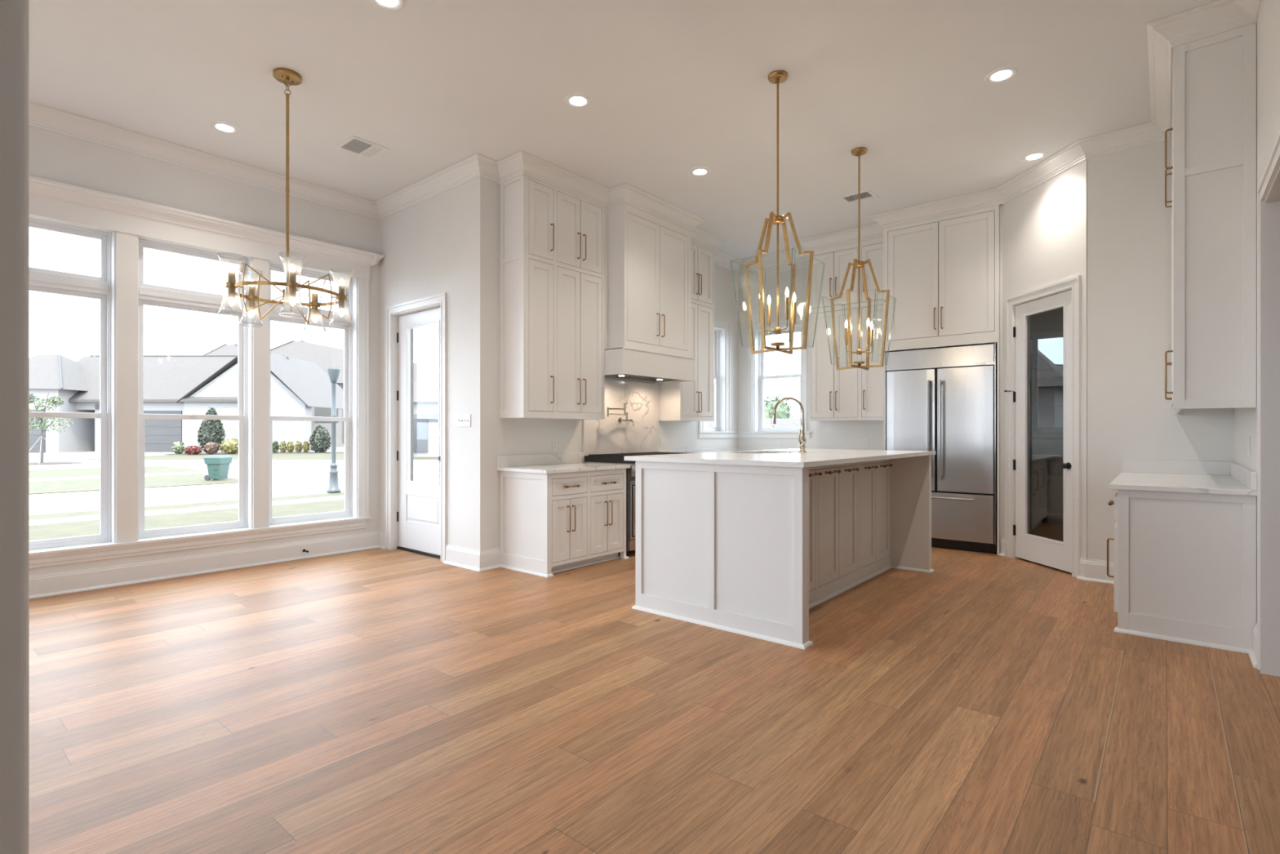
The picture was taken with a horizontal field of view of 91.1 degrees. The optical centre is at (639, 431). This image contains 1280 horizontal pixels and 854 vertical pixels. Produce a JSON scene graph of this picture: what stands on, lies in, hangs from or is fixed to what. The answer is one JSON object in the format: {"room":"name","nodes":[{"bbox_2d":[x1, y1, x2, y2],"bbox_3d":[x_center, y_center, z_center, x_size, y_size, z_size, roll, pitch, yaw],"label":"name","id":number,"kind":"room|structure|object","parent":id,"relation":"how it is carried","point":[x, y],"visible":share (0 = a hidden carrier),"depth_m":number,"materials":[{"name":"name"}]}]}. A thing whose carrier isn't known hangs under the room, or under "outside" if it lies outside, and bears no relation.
{"room":"kitchen","nodes":[
{"label":"kitchen","id":0,"kind":"room"},
{"bbox_2d":[0,0,29,853],"bbox_3d":[-0.775,-0.588,0.688,0.128,3.655,0.140,0,0,40],"label":"wall","id":1,"kind":"structure","parent":0,"point":[14,14],"depth_m":0.69,"materials":[{"name":"paint"}]},
{"bbox_2d":[29,125,380,574],"bbox_3d":[-4.963,-0.438,4.314,0.170,3.955,6.840,0,0,40],"label":"wall","id":2,"kind":"structure","parent":0,"point":[53,156],"depth_m":5.65,"materials":[{"name":"paint"}]},
{"bbox_2d":[29,215,115,550],"bbox_3d":[-4.565,-0.365,4.786,0.165,2.530,0.855,0,0,40],"label":"window","id":3,"kind":"structure","parent":2,"relation":"in","point":[103,288],"depth_m":5.07,"materials":[{"name":"plastic"}]},
{"bbox_2d":[137,235,252,540],"bbox_3d":[-3.929,-0.365,5.545,0.165,2.530,0.855,0,0,40],"label":"window","id":4,"kind":"structure","parent":2,"relation":"in","point":[147,294],"depth_m":5.62,"materials":[{"name":"plastic"}]},
{"bbox_2d":[29,515,371,568],"bbox_3d":[-3.902,0.960,5.499,0.155,0.124,3.120,0,0,40],"label":"trim","id":5,"kind":"structure","parent":2,"relation":"attached to","point":[51,557],"depth_m":5.40,"materials":[{"name":"paint"}]},
{"bbox_2d":[29,175,384,542],"bbox_3d":[-3.831,-0.487,5.450,0.117,2.775,3.319,0,0,40],"label":"trim","id":6,"kind":"structure","parent":2,"relation":"attached to","point":[130,218],"depth_m":5.41,"materials":[{"name":"paint"}]},
{"bbox_2d":[29,530,386,599],"bbox_3d":[-3.793,1.152,5.450,0.165,0.176,3.285,0,0,40],"label":"baseboard","id":7,"kind":"structure","parent":2,"relation":"attached to","point":[84,579],"depth_m":5.44,"materials":[{"name":"paint"}]},
{"bbox_2d":[29,102,499,220],"bbox_3d":[-3.055,-2.347,4.972,1.910,0.134,3.500,0,0,40],"label":"trim","id":8,"kind":"structure","parent":2,"relation":"attached to","point":[476,166],"depth_m":5.63,"materials":[{"name":"paint"}]},
{"bbox_2d":[268,260,357,526],"bbox_3d":[-3.297,-0.365,6.300,0.165,2.530,0.855,0,0,40],"label":"window","id":9,"kind":"structure","parent":2,"relation":"in","point":[350,332],"depth_m":6.57,"materials":[{"name":"plastic"}]},
{"bbox_2d":[380,177,494,550],"bbox_3d":[-2.066,-0.438,6.247,1.790,3.955,0.155,0,0,40],"label":"wall","id":10,"kind":"structure","parent":0,"point":[442,242],"depth_m":5.82,"materials":[{"name":"paint"}]},
{"bbox_2d":[386,292,446,562],"bbox_3d":[-2.208,-0.038,6.352,1.097,2.557,0.177,0,0,40],"label":"trim","id":11,"kind":"structure","parent":10,"relation":"attached to","point":[393,312],"depth_m":6.60,"materials":[{"name":"paint"}]},
{"bbox_2d":[396,306,440,559],"bbox_3d":[-2.205,0.010,6.368,0.945,2.460,0.138,0,0,40],"label":"door","id":12,"kind":"structure","parent":10,"relation":"in","point":[419,513],"depth_m":6.51,"materials":[{"name":"paint"}]},
{"bbox_2d":[457,413,471,426],"bbox_3d":[-1.605,-0.102,5.747,0.204,0.112,0.017,0,0,40],"label":"light switch","id":13,"kind":"object","parent":10,"relation":"attached to","point":[463,420],"visible":1,"depth_m":5.74,"materials":[{"name":"white plastic"}]},
{"bbox_2d":[444,543,501,571],"bbox_3d":[-1.558,1.152,5.838,0.558,0.176,0.251,0,0,40],"label":"baseboard","id":14,"kind":"structure","parent":10,"relation":"attached to","point":[458,556],"depth_m":5.71,"materials":[{"name":"paint"}]},
{"bbox_2d":[494,182,737,547],"bbox_3d":[0.037,-0.438,7.496,0.170,3.955,4.460,0,0,40],"label":"wall","id":15,"kind":"structure","parent":0,"point":[513,436],"depth_m":6.39,"materials":[{"name":"paint"}]},
{"bbox_2d":[497,151,608,419],"bbox_3d":[-0.800,-1.269,6.006,0.460,2.288,1.220,0,0,40],"label":"upper cabinet","id":16,"kind":"object","parent":15,"relation":"attached to","point":[552,217],"visible":1,"depth_m":5.79,"materials":[{"name":"paint"}]},
{"bbox_2d":[582,378,658,462],"bbox_3d":[-0.189,-0.123,7.077,0.019,0.897,1.268,0,0,40],"label":"backsplash","id":17,"kind":"structure","parent":15,"relation":"attached to","point":[606,436],"depth_m":7.12,"materials":[{"name":"stone"}]},
{"bbox_2d":[606,403,634,426],"bbox_3d":[-0.198,-0.185,6.891,0.163,0.251,0.497,0,0,20],"label":"pot filler","id":18,"kind":"object","parent":17,"relation":"attached to","point":[620,420],"visible":1,"depth_m":6.80,"materials":[{"name":"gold metal"}]},
{"bbox_2d":[604,182,705,383],"bbox_3d":[0.042,-1.494,6.839,0.678,1.838,1.380,0,0,40],"label":"range hood","id":19,"kind":"object","parent":15,"relation":"attached to","point":[647,237],"visible":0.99,"depth_m":6.53,"materials":[{"name":"paint"}]},
{"bbox_2d":[657,226,727,421],"bbox_3d":[0.627,-1.273,7.710,0.460,2.282,0.945,0,0,40],"label":"upper cabinet","id":20,"kind":"object","parent":15,"relation":"attached to","point":[691,401],"visible":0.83,"depth_m":7.65,"materials":[{"name":"paint"}]},
{"bbox_2d":[703,326,725,431],"bbox_3d":[0.947,-0.713,8.579,0.165,1.435,0.570,0,0,40],"label":"window","id":21,"kind":"structure","parent":15,"relation":"in","point":[719,333],"depth_m":8.77,"materials":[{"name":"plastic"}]},
{"bbox_2d":[697,319,738,438],"bbox_3d":[1.052,-0.715,8.634,0.145,1.610,1.010,0,0,40],"label":"trim","id":22,"kind":"structure","parent":15,"relation":"attached to","point":[727,433],"depth_m":8.74,"materials":[{"name":"paint"}]},
{"bbox_2d":[29,0,1217,260],"bbox_3d":[1.535,-2.490,1.910,13.300,0.150,11.500,0,0,40],"label":"ceiling","id":23,"kind":"structure","parent":0,"point":[673,87],"depth_m":4.42,"materials":[{"name":"paint"}]},
{"bbox_2d":[210,121,239,133],"bbox_3d":[-3.296,-2.410,4.984,0.194,0.008,0.194,0,0,40],"label":"recessed light","id":24,"kind":"object","parent":23,"relation":"in","point":[224,127],"visible":1,"depth_m":4.98,"materials":[{"name":"white plastic"}]},
{"bbox_2d":[216,124,234,131],"bbox_3d":[-3.296,-2.413,4.984,0.119,0.004,0.119,0,0,-5],"label":"diffuser","id":25,"kind":"object","parent":24,"relation":"attached to","point":[219,127],"depth_m":4.99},
{"bbox_2d":[217,67,353,331],"bbox_3d":[-2.369,-1.576,4.223,0.789,1.676,0.758,0,0,-34],"label":"chandelier","id":26,"kind":"object","parent":23,"relation":"hanging from","point":[286,76],"visible":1,"depth_m":4.24,"materials":[{"name":"gold metal"}]},
{"bbox_2d":[335,135,388,159],"bbox_3d":[-2.362,-2.409,5.333,0.310,0.012,0.310,0,0,40],"label":"ceiling vent","id":27,"kind":"object","parent":23,"relation":"in","point":[353,144],"visible":1,"depth_m":5.32,"materials":[{"name":"white plastic"}]},
{"bbox_2d":[369,0,404,11],"bbox_3d":[-1.413,-2.410,3.499,0.194,0.008,0.194,0,0,40],"label":"recessed light","id":28,"kind":"object","parent":23,"relation":"in","point":[388,5],"visible":1,"depth_m":3.54,"materials":[{"name":"white plastic"}]},
{"bbox_2d":[377,0,398,6],"bbox_3d":[-1.413,-2.413,3.499,0.119,0.004,0.119,0,0,-5],"label":"diffuser","id":29,"kind":"object","parent":28,"relation":"attached to","point":[380,2],"depth_m":3.53,"materials":[{"name":"plastic"}]},
{"bbox_2d":[564,93,591,108],"bbox_3d":[-0.452,-2.410,4.579,0.194,0.008,0.194,0,0,40],"label":"recessed light","id":30,"kind":"object","parent":23,"relation":"in","point":[575,100],"visible":1,"depth_m":4.57,"materials":[{"name":"white plastic"}]},
{"bbox_2d":[569,97,586,105],"bbox_3d":[-0.452,-2.413,4.579,0.119,0.004,0.119,0,0,-5],"label":"diffuser","id":31,"kind":"object","parent":30,"relation":"attached to","point":[573,100],"depth_m":4.58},
{"bbox_2d":[689,167,710,176],"bbox_3d":[0.558,-2.410,5.828,0.194,0.008,0.194,0,0,40],"label":"recessed light","id":32,"kind":"object","parent":23,"relation":"in","point":[698,171],"visible":1,"depth_m":5.82,"materials":[{"name":"white plastic"}]},
{"bbox_2d":[729,70,825,354],"bbox_3d":[0.935,-1.479,4.260,0.509,1.871,0.509,0,0,40],"label":"lantern pendant","id":33,"kind":"object","parent":23,"relation":"hanging from","point":[778,77],"visible":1,"depth_m":4.25,"materials":[{"name":"gold metal"}]},
{"bbox_2d":[759,287,795,334],"bbox_3d":[0.935,-0.807,4.260,0.232,0.295,0.232,0,0,40],"label":"bulbs","id":34,"kind":"object","parent":33,"relation":"on","point":[777,330],"depth_m":4.25,"materials":[{"name":"white glass"}]},
{"bbox_2d":[822,146,896,369],"bbox_3d":[1.883,-1.479,5.390,0.509,1.871,0.509,0,0,40],"label":"lantern pendant","id":35,"kind":"object","parent":23,"relation":"hanging from","point":[860,151],"visible":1,"depth_m":5.38,"materials":[{"name":"gold metal"}]},
{"bbox_2d":[844,318,873,354],"bbox_3d":[1.883,-0.807,5.390,0.232,0.295,0.232,0,0,40],"label":"bulbs","id":36,"kind":"object","parent":35,"relation":"on","point":[859,351],"depth_m":5.37,"materials":[{"name":"white glass"}]},
{"bbox_2d":[839,189,879,205],"bbox_3d":[2.267,-2.409,6.476,0.310,0.012,0.310,0,0,40],"label":"ceiling vent","id":37,"kind":"object","parent":23,"relation":"in","point":[866,196],"visible":0.93,"depth_m":6.46,"materials":[{"name":"white plastic"}]},
{"bbox_2d":[985,66,1017,84],"bbox_3d":[2.447,-2.410,4.250,0.194,0.008,0.194,0,0,40],"label":"recessed light","id":38,"kind":"object","parent":23,"relation":"in","point":[1006,73],"visible":1,"depth_m":4.24,"materials":[{"name":"white plastic"}]},
{"bbox_2d":[991,71,1011,80],"bbox_3d":[2.447,-2.413,4.250,0.119,0.004,0.119,0,0,-5],"label":"diffuser","id":39,"kind":"object","parent":38,"relation":"attached to","point":[998,75],"depth_m":4.25,"materials":[{"name":"plastic"}]},
{"bbox_2d":[1021,151,1047,161],"bbox_3d":[3.460,-2.410,5.504,0.194,0.008,0.194,0,0,40],"label":"recessed light","id":40,"kind":"object","parent":23,"relation":"in","point":[1035,156],"visible":1,"depth_m":5.50,"materials":[{"name":"white plastic"}]},
{"bbox_2d":[1026,153,1042,159],"bbox_3d":[3.460,-2.413,5.504,0.119,0.004,0.119,0,0,-5],"label":"diffuser","id":41,"kind":"object","parent":40,"relation":"attached to","point":[1034,156],"depth_m":5.51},
{"bbox_2d":[29,546,1279,853],"bbox_3d":[1.577,1.300,1.875,12.990,0.120,11.500,0,0,40],"label":"floor","id":42,"kind":"structure","parent":0,"point":[376,700],"depth_m":2.66,"materials":[{"name":"brown wood"}]},
{"bbox_2d":[499,468,629,577],"bbox_3d":[-0.694,0.799,5.948,0.694,0.882,1.066,0,0,40],"label":"base cabinet","id":43,"kind":"object","parent":42,"relation":"on","point":[550,523],"visible":1,"depth_m":5.64,"materials":[{"name":"paint"}]},
{"bbox_2d":[497,452,630,473],"bbox_3d":[-0.699,0.288,5.955,0.679,0.136,1.103,0,0,40],"label":"countertop","id":44,"kind":"structure","parent":43,"relation":"on","point":[559,462],"depth_m":5.95,"materials":[{"name":"stone"}]},
{"bbox_2d":[583,451,688,555],"bbox_3d":[0.076,0.740,6.819,0.715,1.000,1.217,0,0,40],"label":"gas range","id":45,"kind":"object","parent":42,"relation":"on","point":[616,458],"visible":0.15,"depth_m":6.20,"materials":[{"name":"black metal"}]},
{"bbox_2d":[631,454,934,649],"bbox_3d":[1.279,0.722,4.992,1.298,1.036,2.617,0,0,40],"label":"kitchen island","id":46,"kind":"object","parent":42,"relation":"on","point":[748,550],"visible":0.92,"depth_m":4.17,"materials":[{"name":"paint"}]},
{"bbox_2d":[624,448,936,467],"bbox_3d":[1.264,0.188,5.009,1.355,0.030,2.667,0,0,40],"label":"island countertop","id":47,"kind":"structure","parent":46,"relation":"on","point":[775,457],"depth_m":4.32,"materials":[{"name":"stone"}]},
{"bbox_2d":[770,396,806,453],"bbox_3d":[1.231,-0.057,5.185,0.293,0.460,0.066,0,0,-1],"label":"faucet","id":48,"kind":"object","parent":47,"relation":"on","point":[802,439],"visible":1,"depth_m":5.18,"materials":[{"name":"gold metal"}]},
{"bbox_2d":[868,187,1004,555],"bbox_3d":[3.312,-0.587,6.897,1.320,3.654,0.768,0,0,40],"label":"tall cabinet","id":49,"kind":"object","parent":42,"relation":"on","point":[941,258],"visible":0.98,"depth_m":6.63,"materials":[{"name":"paint"}]},
{"bbox_2d":[884,342,996,553],"bbox_3d":[3.333,0.172,6.871,1.098,2.136,0.684,0,0,40],"label":"refrigerator","id":50,"kind":"object","parent":42,"relation":"on","point":[943,401],"visible":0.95,"depth_m":6.57,"materials":[{"name":"silver metal"}]},
{"bbox_2d":[1029,329,1062,515],"bbox_3d":[4.466,0.128,6.017,1.580,2.225,0.400,0,0,40],"label":"pantry shelving","id":51,"kind":"object","parent":42,"relation":"on","point":[1054,334],"visible":0.02,"depth_m":6.23,"materials":[{"name":"paint"}]},
{"bbox_2d":[1106,488,1256,653],"bbox_3d":[3.654,0.799,4.290,0.683,0.882,1.529,0,0,40],"label":"base cabinet","id":52,"kind":"object","parent":42,"relation":"on","point":[1185,562],"visible":0.91,"depth_m":3.70,"materials":[{"name":"paint"}]},
{"bbox_2d":[1108,459,1257,495],"bbox_3d":[3.669,0.290,4.288,0.659,0.131,1.570,0,0,40],"label":"countertop","id":53,"kind":"structure","parent":52,"relation":"on","point":[1224,477],"depth_m":4.26,"materials":[{"name":"stone"}]},
{"bbox_3d":[1.068,0.800,8.059,0.684,0.880,1.869,0,0,40],"label":"base cabinet","id":54,"kind":"object","parent":42,"relation":"on","visible":0},
{"bbox_2d":[658,447,862,453],"bbox_3d":[1.665,0.289,7.543,2.264,0.134,1.894,0,0,40],"label":"countertop","id":55,"kind":"structure","parent":54,"relation":"on","point":[722,449],"depth_m":8.46,"materials":[{"name":"stone"}]},
{"bbox_2d":[764,394,792,418],"bbox_3d":[12.266,-1.288,62.040,5.831,5.656,5.973,0,0,40],"label":"broadleaf tree","id":56,"kind":"object","parent":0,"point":[783,410],"visible":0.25,"depth_m":60.14,"materials":[{"name":"green plant"}]},
{"bbox_2d":[737,259,883,449],"bbox_3d":[3.147,-0.438,7.650,4.400,3.955,0.170,0,0,40],"label":"wall","id":57,"kind":"structure","parent":0,"point":[844,434],"depth_m":8.55,"materials":[{"name":"paint"}]},
{"bbox_2d":[714,247,808,272],"bbox_3d":[1.516,-2.347,8.164,1.240,0.134,1.135,0,0,40],"label":"trim","id":58,"kind":"structure","parent":57,"relation":"attached to","point":[721,259],"depth_m":8.60,"materials":[{"name":"paint"}]},
{"bbox_2d":[738,317,811,438],"bbox_3d":[1.859,-0.710,8.667,1.120,1.600,0.145,0,0,40],"label":"trim","id":59,"kind":"structure","parent":57,"relation":"attached to","point":[751,433],"depth_m":8.60,"materials":[{"name":"paint"}]},
{"bbox_2d":[754,324,800,431],"bbox_3d":[1.934,-0.713,8.663,0.710,1.435,0.165,0,0,40],"label":"window","id":60,"kind":"structure","parent":57,"relation":"in","point":[759,358],"depth_m":8.86,"materials":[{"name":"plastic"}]},
{"bbox_2d":[799,223,883,421],"bbox_3d":[2.557,-1.276,7.733,1.150,2.276,0.460,0,0,40],"label":"upper cabinet","id":61,"kind":"object","parent":57,"relation":"attached to","point":[853,393],"visible":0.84,"depth_m":7.65,"materials":[{"name":"paint"}]},
{"bbox_2d":[1000,204,1002,552],"bbox_3d":[3.844,-0.588,6.551,0.040,3.655,0.620,0,0,40],"label":"wall","id":62,"kind":"structure","parent":0,"point":[1001,205],"depth_m":6.32,"materials":[{"name":"paint"}]},
{"bbox_2d":[1002,159,1087,558],"bbox_3d":[3.751,-0.588,5.790,0.120,3.655,1.061,0,0,-5],"label":"wall","id":63,"kind":"structure","parent":0,"point":[1045,227],"depth_m":5.64,"materials":[{"name":"paint"}]},
{"bbox_2d":[999,537,1005,556],"bbox_3d":[3.630,1.152,6.276,0.036,0.176,0.072,0,0,-5],"label":"baseboard","id":64,"kind":"structure","parent":63,"relation":"attached to","point":[1002,553],"depth_m":6.27,"materials":[{"name":"paint"}]},
{"bbox_2d":[1004,289,1071,573],"bbox_3d":[3.693,-0.004,5.802,0.110,2.452,0.802,0,0,-6],"label":"door","id":65,"kind":"structure","parent":63,"relation":"in","point":[1049,552],"depth_m":5.88,"materials":[{"name":"paint"}]},
{"bbox_2d":[1005,275,1080,577],"bbox_3d":[3.741,-0.042,5.775,0.142,2.564,0.924,0,0,-5],"label":"trim","id":66,"kind":"structure","parent":63,"relation":"attached to","point":[1073,283],"depth_m":5.75,"materials":[{"name":"paint"}]},
{"bbox_2d":[996,122,1170,203],"bbox_3d":[3.715,-2.347,5.519,0.398,0.134,1.456,0,0,-20],"label":"trim","id":67,"kind":"structure","parent":63,"relation":"attached to","point":[1146,134],"depth_m":5.25,"materials":[{"name":"paint"}]},
{"bbox_2d":[1029,307,1062,541],"bbox_3d":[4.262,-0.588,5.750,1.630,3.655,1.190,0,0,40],"label":"glass pane","id":68,"kind":"structure","parent":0,"point":[1045,422],"depth_m":6.50,"materials":[{"name":"glass"}]},
{"bbox_2d":[1087,140,1233,561],"bbox_3d":[4.125,-0.588,5.011,0.890,3.655,0.120,0,0,40],"label":"wall","id":69,"kind":"structure","parent":0,"point":[1130,416],"depth_m":5.07,"materials":[{"name":"paint"}]},
{"bbox_2d":[1076,557,1114,583],"bbox_3d":[3.821,1.152,5.192,0.350,0.176,0.080,0,0,40],"label":"baseboard","id":70,"kind":"structure","parent":69,"relation":"attached to","point":[1091,570],"depth_m":5.20,"materials":[{"name":"paint"}]},
{"bbox_2d":[1233,0,1279,622],"bbox_3d":[2.953,-0.588,2.809,0.140,3.655,7.900,0,0,40],"label":"wall","id":71,"kind":"structure","parent":0,"point":[1268,24],"depth_m":3.32,"materials":[{"name":"paint"}]},
{"bbox_2d":[1146,0,1256,414],"bbox_3d":[3.713,-1.274,4.195,0.475,2.278,1.660,0,0,40],"label":"upper cabinet","id":72,"kind":"object","parent":71,"relation":"attached to","point":[1202,59],"visible":0.99,"depth_m":3.62,"materials":[{"name":"paint"}]},
{"bbox_2d":[1235,0,1262,22],"bbox_3d":[1.855,-2.347,1.701,0.120,0.134,4.790,0,0,40],"label":"trim","id":73,"kind":"structure","parent":71,"relation":"attached to","point":[1252,6],"depth_m":3.44,"materials":[{"name":"paint"}]},
{"bbox_2d":[1248,622,1257,667],"bbox_3d":[3.329,1.152,3.395,0.036,0.176,0.280,0,0,40],"label":"baseboard","id":74,"kind":"structure","parent":71,"relation":"attached to","point":[1252,654],"depth_m":3.41,"materials":[{"name":"paint"}]},
{"bbox_2d":[1257,129,1279,676],"bbox_3d":[2.084,-0.015,1.785,0.167,2.510,3.793,0,0,40],"label":"trim","id":75,"kind":"structure","parent":71,"relation":"attached to","point":[1268,188],"depth_m":3.20,"materials":[{"name":"paint"}]},
{"label":"outside","id":76,"kind":"structure","parent":0,"visible":0},
{"bbox_2d":[29,499,344,540],"bbox_3d":[11.233,1.690,29.724,7.610,0.300,180.000,0,0,40],"label":"lawn","id":77,"kind":"structure","parent":76,"point":[53,531],"depth_m":10.99,"materials":[{"name":"green plant"}]},
{"bbox_2d":[703,418,799,426],"bbox_3d":[11.630,0.265,48.150,23.000,2.550,7.700,0,0,0],"label":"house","id":78,"kind":"structure","parent":77,"relation":"on","point":[780,422],"depth_m":46.93,"materials":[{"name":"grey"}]},
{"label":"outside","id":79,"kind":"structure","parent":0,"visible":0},
{"bbox_2d":[29,447,344,470],"bbox_3d":[-40.110,1.690,72.730,85.100,0.300,180.000,0,0,40],"label":"driveway","id":80,"kind":"structure","parent":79,"point":[48,456],"depth_m":33.11,"materials":[{"name":"concrete"}]},
{"bbox_2d":[29,462,83,465],"bbox_3d":[-28.467,1.530,30.153,2.600,0.120,2.600,0,0,40],"label":"mulch ring","id":81,"kind":"object","parent":80,"relation":"on","point":[31,463],"visible":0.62,"depth_m":29.73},
{"bbox_2d":[29,392,72,463],"bbox_3d":[-28.579,-0.158,30.119,2.505,3.410,1.703,0,0,7],"label":"young tree","id":82,"kind":"object","parent":81,"relation":"on","point":[52,400],"visible":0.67,"depth_m":29.97,"materials":[{"name":"green plant"}]},
{"bbox_2d":[29,342,343,453],"bbox_3d":[-37.617,-3.202,52.460,25.831,9.484,13.903,0,0,0],"label":"house","id":83,"kind":"structure","parent":80,"relation":"on","point":[180,384],"depth_m":47.33,"materials":[{"name":"white brick"}]},
{"bbox_2d":[271,340,438,447],"bbox_3d":[-27.870,-4.167,67.686,32.334,11.414,29.545,0,0,40],"label":"house","id":84,"kind":"structure","parent":80,"relation":"on","point":[325,357],"depth_m":64.71,"materials":[{"name":"white brick"}]},
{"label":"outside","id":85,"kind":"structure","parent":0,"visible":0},
{"bbox_2d":[202,463,438,480],"bbox_3d":[22.242,1.692,64.398,5.400,0.295,112.700,0,0,40],"label":"driveway","id":86,"kind":"structure","parent":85,"point":[297,474],"depth_m":23.40,"materials":[{"name":"concrete"}]},
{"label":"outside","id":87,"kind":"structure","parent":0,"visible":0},
{"bbox_2d":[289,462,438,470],"bbox_3d":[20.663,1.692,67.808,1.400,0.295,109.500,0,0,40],"label":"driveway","id":88,"kind":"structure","parent":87,"point":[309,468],"depth_m":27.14,"materials":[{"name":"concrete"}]},
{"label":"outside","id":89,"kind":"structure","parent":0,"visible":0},
{"bbox_2d":[163,459,438,471],"bbox_3d":[16.800,1.692,69.347,6.500,0.295,112.100,0,0,40],"label":"driveway","id":90,"kind":"structure","parent":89,"point":[307,464],"depth_m":29.14,"materials":[{"name":"concrete"}]},
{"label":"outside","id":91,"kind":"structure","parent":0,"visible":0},
{"bbox_2d":[77,453,438,459],"bbox_3d":[-17.681,1.544,40.400,27.000,0.032,12.000,0,0,0],"label":"lawn","id":92,"kind":"structure","parent":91,"point":[275,455],"depth_m":38.19,"materials":[{"name":"green plant"}]},
{"bbox_2d":[160,452,278,454],"bbox_3d":[-28.878,1.520,43.350,6.200,0.040,3.100,0,0,0],"label":"flower bed","id":93,"kind":"object","parent":92,"relation":"on","point":[200,453],"visible":0.36,"depth_m":41.80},
{"bbox_2d":[171,440,185,453],"bbox_3d":[-31.322,1.104,42.594,0.783,0.941,0.778,0,0,40],"label":"flowering shrub","id":94,"kind":"object","parent":93,"relation":"on","point":[179,446],"visible":0.94,"depth_m":42.44,"materials":[{"name":"green plant"}]},
{"bbox_2d":[183,444,202,454],"bbox_3d":[-29.636,1.241,41.598,1.080,0.691,1.050,0,0,40],"label":"flowering shrub","id":95,"kind":"object","parent":93,"relation":"on","point":[190,450],"visible":1,"depth_m":41.34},
{"bbox_2d":[202,441,218,454],"bbox_3d":[-28.699,1.101,41.988,0.933,0.910,0.932,0,0,40],"label":"bush","id":96,"kind":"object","parent":93,"relation":"on","point":[211,447],"depth_m":41.79,"materials":[{"name":"plant"}]},
{"bbox_2d":[197,407,226,451],"bbox_3d":[-30.379,-0.077,44.497,1.686,3.301,1.704,0,0,40],"label":"conical shrub","id":97,"kind":"object","parent":93,"relation":"on","point":[211,430],"visible":0.75,"depth_m":44.08,"materials":[{"name":"green plant"}]},
{"bbox_2d":[219,438,238,453],"bbox_3d":[-27.744,1.021,42.596,1.416,1.146,1.395,0,0,40],"label":"bush","id":98,"kind":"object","parent":93,"relation":"on","point":[229,446],"depth_m":42.25,"materials":[{"name":"yellow plant"}]},
{"bbox_2d":[275,452,344,453],"bbox_3d":[-23.546,1.520,45.450,8.100,0.040,2.100,0,0,0],"label":"flower bed","id":99,"kind":"object","parent":92,"relation":"on","point":[276,452],"visible":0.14,"depth_m":44.77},
{"bbox_2d":[308,424,331,452],"bbox_3d":[-23.084,0.513,45.291,1.519,2.055,1.470,0,0,40],"label":"conical shrub","id":100,"kind":"object","parent":99,"relation":"on","point":[319,442],"visible":0.99,"depth_m":44.93,"materials":[{"name":"green plant"}]},
{"bbox_2d":[413,373,438,457],"bbox_3d":[-10.171,-1.460,41.500,13.200,6.000,8.400,0,0,0],"label":"house","id":101,"kind":"structure","parent":92,"relation":"on","point":[425,400],"depth_m":38.00,"materials":[{"name":"grey brick"}]},
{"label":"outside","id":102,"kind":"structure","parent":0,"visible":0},
{"bbox_3d":[-2.204,1.510,7.553,3.320,0.460,1.650,0,0,40],"label":"floor","id":103,"kind":"structure","parent":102,"visible":0},
{"bbox_2d":[410,328,413,480],"bbox_3d":[-3.136,-0.260,7.858,0.400,3.600,0.420,0,0,40],"label":"porch column","id":104,"kind":"structure","parent":103,"relation":"on","point":[411,330],"depth_m":7.88,"materials":[{"name":"white wood"}]},
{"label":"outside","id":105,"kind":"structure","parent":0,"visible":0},
{"bbox_2d":[29,495,344,525],"bbox_3d":[8.017,1.685,32.418,0.780,0.310,180.000,0,0,40],"label":"sidewalk","id":106,"kind":"structure","parent":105,"point":[69,519],"depth_m":12.15,"materials":[{"name":"concrete"}]},
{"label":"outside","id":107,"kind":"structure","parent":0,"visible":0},
{"bbox_2d":[29,467,294,481],"bbox_3d":[-37.127,1.685,-1.187,1.400,0.310,70.500,0,0,40],"label":"sidewalk","id":108,"kind":"structure","parent":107,"point":[281,468],"depth_m":22.00,"materials":[{"name":"concrete"}]},
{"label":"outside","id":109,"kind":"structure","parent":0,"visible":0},
{"bbox_2d":[29,471,438,515],"bbox_3d":[4.828,1.700,35.089,5.540,0.280,180.000,0,0,40],"label":"street","id":110,"kind":"structure","parent":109,"point":[65,502],"depth_m":15.42,"materials":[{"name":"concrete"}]},
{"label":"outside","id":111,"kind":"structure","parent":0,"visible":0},
{"bbox_2d":[29,492,344,519],"bbox_3d":[7.335,1.690,32.990,1.000,0.300,180.000,0,0,40],"label":"verge","id":112,"kind":"structure","parent":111,"point":[325,495],"depth_m":13.04,"materials":[{"name":"green plant"}]},
{"bbox_2d":[326,368,341,493],"bbox_3d":[-7.760,-0.030,15.900,0.330,3.140,0.330,0,0,40],"label":"lamp post","id":113,"kind":"object","parent":112,"relation":"on","point":[333,373],"visible":0.98,"depth_m":15.85,"materials":[{"name":"metal"}]},
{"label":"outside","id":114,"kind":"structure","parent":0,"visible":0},
{"bbox_2d":[29,473,238,494],"bbox_3d":[-35.548,1.690,-4.597,5.400,0.300,67.300,0,0,40],"label":"verge","id":115,"kind":"structure","parent":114,"point":[163,481],"depth_m":18.86,"materials":[{"name":"green plant"}]},
{"bbox_2d":[204,455,232,480],"bbox_3d":[-13.464,1.150,20.004,0.574,0.780,0.587,0,0,0],"label":"bin","id":116,"kind":"object","parent":115,"relation":"on","point":[218,466],"visible":1,"depth_m":19.80,"materials":[{"name":"teal plastic"}]},
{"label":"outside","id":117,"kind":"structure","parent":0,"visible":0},
{"bbox_2d":[29,465,202,478],"bbox_3d":[-40.990,1.690,0.353,6.500,0.300,67.900,0,0,40],"label":"verge","id":118,"kind":"structure","parent":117,"point":[39,473],"depth_m":24.28,"materials":[{"name":"green plant"}]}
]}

